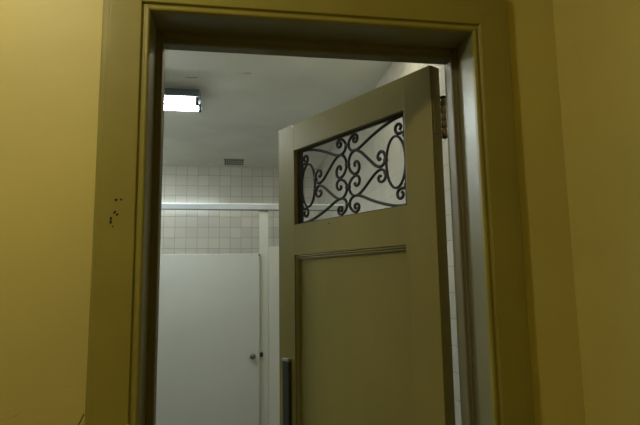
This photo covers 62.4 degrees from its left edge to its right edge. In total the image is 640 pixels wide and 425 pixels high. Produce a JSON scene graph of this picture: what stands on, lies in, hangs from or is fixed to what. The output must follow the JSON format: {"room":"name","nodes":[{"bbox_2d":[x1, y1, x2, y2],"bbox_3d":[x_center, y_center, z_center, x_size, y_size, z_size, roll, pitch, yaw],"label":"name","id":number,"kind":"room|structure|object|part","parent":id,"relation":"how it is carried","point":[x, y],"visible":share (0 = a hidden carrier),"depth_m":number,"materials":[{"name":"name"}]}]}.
{"room":"hallway","nodes":[
{"label":"hallway","id":0,"kind":"room"},
{"bbox_2d":[160,166,317,398],"bbox_3d":[-2.008,0.864,5.640,4.230,2.777,0.100,0,-8,-9],"label":"wall","id":1,"kind":"structure","parent":0,"point":[182,231],"depth_m":5.86,"materials":[{"name":"tile"}]},
{"bbox_2d":[163,50,391,168],"bbox_3d":[-1.679,-0.839,3.661,4.030,0.050,4.338,0,-8,-9],"label":"ceiling","id":2,"kind":"structure","parent":0,"point":[246,99],"depth_m":3.78,"materials":[{"name":"paint"}]},
{"bbox_2d":[164,88,201,111],"bbox_3d":[-1.427,-0.778,3.559,1.215,0.106,0.300,0,-8,-9],"label":"ceiling light","id":3,"kind":"object","parent":2,"relation":"attached to","point":[174,99],"visible":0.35,"depth_m":3.56,"materials":[{"name":"plastic"}]},
{"bbox_2d":[223,158,243,165],"bbox_3d":[-0.925,-0.543,5.678,0.216,0.010,0.310,0,-8,-9],"label":"ceiling vent","id":4,"kind":"object","parent":2,"relation":"in","point":[227,161],"visible":1,"depth_m":5.67,"materials":[{"name":"metal"}]},
{"bbox_2d":[0,0,585,424],"bbox_3d":[-0.852,0.255,1.320,3.338,2.777,0.203,0,-8,-9],"label":"wall","id":5,"kind":"structure","parent":0,"point":[50,50],"depth_m":1.32,"materials":[{"name":"yellow paint"}]},
{"bbox_2d":[84,0,534,424],"bbox_3d":[-0.007,0.506,1.412,1.122,2.281,0.222,0,-8,-9],"label":"door frame","id":6,"kind":"structure","parent":5,"relation":"attached to","point":[495,376],"depth_m":1.44,"materials":[{"name":"green paint"}]},
{"bbox_3d":[-0.487,0.488,1.234,0.118,2.281,0.020,0,-8,-9],"label":"casing","id":7,"kind":"part","parent":6,"relation":"part of","materials":[{"name":"green paint"}]},
{"bbox_3d":[-0.006,-0.581,1.460,1.121,0.114,0.020,0,-8,-9],"label":"head casing","id":8,"kind":"part","parent":6,"relation":"part of","materials":[{"name":"green paint"}]},
{"bbox_3d":[0.509,0.496,1.393,0.110,2.281,0.020,0,-8,-9],"label":"casing","id":9,"kind":"part","parent":6,"relation":"part of","materials":[{"name":"green paint"}]},
{"bbox_2d":[279,65,455,424],"bbox_3d":[0.122,0.633,1.942,0.076,2.143,0.915,5,-10,-38],"label":"door","id":10,"kind":"structure","parent":5,"relation":"in","point":[365,320],"depth_m":1.89,"materials":[{"name":"green paint"}]},
{"bbox_3d":[0.102,-0.367,2.080,0.047,0.118,0.662,5,-10,-37],"label":"rail","id":11,"kind":"part","parent":10,"relation":"part of","materials":[{"name":"green paint"}]},
{"bbox_3d":[0.107,0.824,1.910,0.021,1.371,0.645,5,-10,-37],"label":"panel moulding","id":12,"kind":"part","parent":10,"relation":"part of","materials":[{"name":"green paint"}]},
{"bbox_3d":[0.108,0.081,2.018,0.047,0.131,0.662,5,-10,-37],"label":"rail","id":13,"kind":"part","parent":10,"relation":"part of","materials":[{"name":"green paint"}]},
{"bbox_2d":[297,113,406,223],"bbox_3d":[0.106,-0.146,2.050,0.013,0.327,0.661,5,-10,-37],"label":"grille","id":14,"kind":"object","parent":10,"relation":"attached to","point":[352,130],"depth_m":2.03,"materials":[{"name":"metal"}]},
{"bbox_3d":[0.118,0.825,1.918,0.018,1.371,0.645,5,-10,-37],"label":"panel","id":15,"kind":"part","parent":10,"relation":"part of","materials":[{"name":"green paint"}]},
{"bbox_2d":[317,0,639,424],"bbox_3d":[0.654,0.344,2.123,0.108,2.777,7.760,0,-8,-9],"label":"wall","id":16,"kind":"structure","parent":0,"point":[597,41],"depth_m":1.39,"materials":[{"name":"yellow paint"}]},
{"bbox_3d":[-1.622,1.948,3.179,4.030,0.050,4.539,0,-8,-9],"label":"floor","id":17,"kind":"structure","parent":0,"visible":0},
{"bbox_2d":[156,202,344,424],"bbox_3d":[-1.873,1.070,4.789,4.024,2.134,1.544,0,-8,-9],"label":"partition","id":18,"kind":"object","parent":17,"relation":"on","point":[212,359],"depth_m":4.22,"materials":[{"name":"metal"}]},
{"bbox_3d":[-0.947,1.038,4.205,0.918,1.412,0.028,0,-8,-9],"label":"stall door","id":19,"kind":"part","parent":18,"relation":"part of","materials":[{"name":"paint"}]},
{"bbox_3d":[-0.538,1.150,4.223,0.049,0.049,0.037,0,-8,-9],"label":"knob","id":20,"kind":"part","parent":18,"relation":"part of","materials":[{"name":"silver metal"}]},
{"bbox_3d":[-1.774,-0.080,4.225,4.024,0.013,0.010,0,-8,-9],"label":"edge trim","id":21,"kind":"part","parent":18,"relation":"part of","materials":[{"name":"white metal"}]},
{"bbox_3d":[-0.459,1.013,4.317,0.074,2.079,0.022,0,-8,-9],"label":"post","id":22,"kind":"part","parent":18,"relation":"part of","materials":[{"name":"paint"}]},
{"bbox_3d":[-0.096,1.025,4.348,0.652,1.492,0.024,0,-8,-9],"label":"panel","id":23,"kind":"part","parent":18,"relation":"part of","materials":[{"name":"paint"}]}
]}

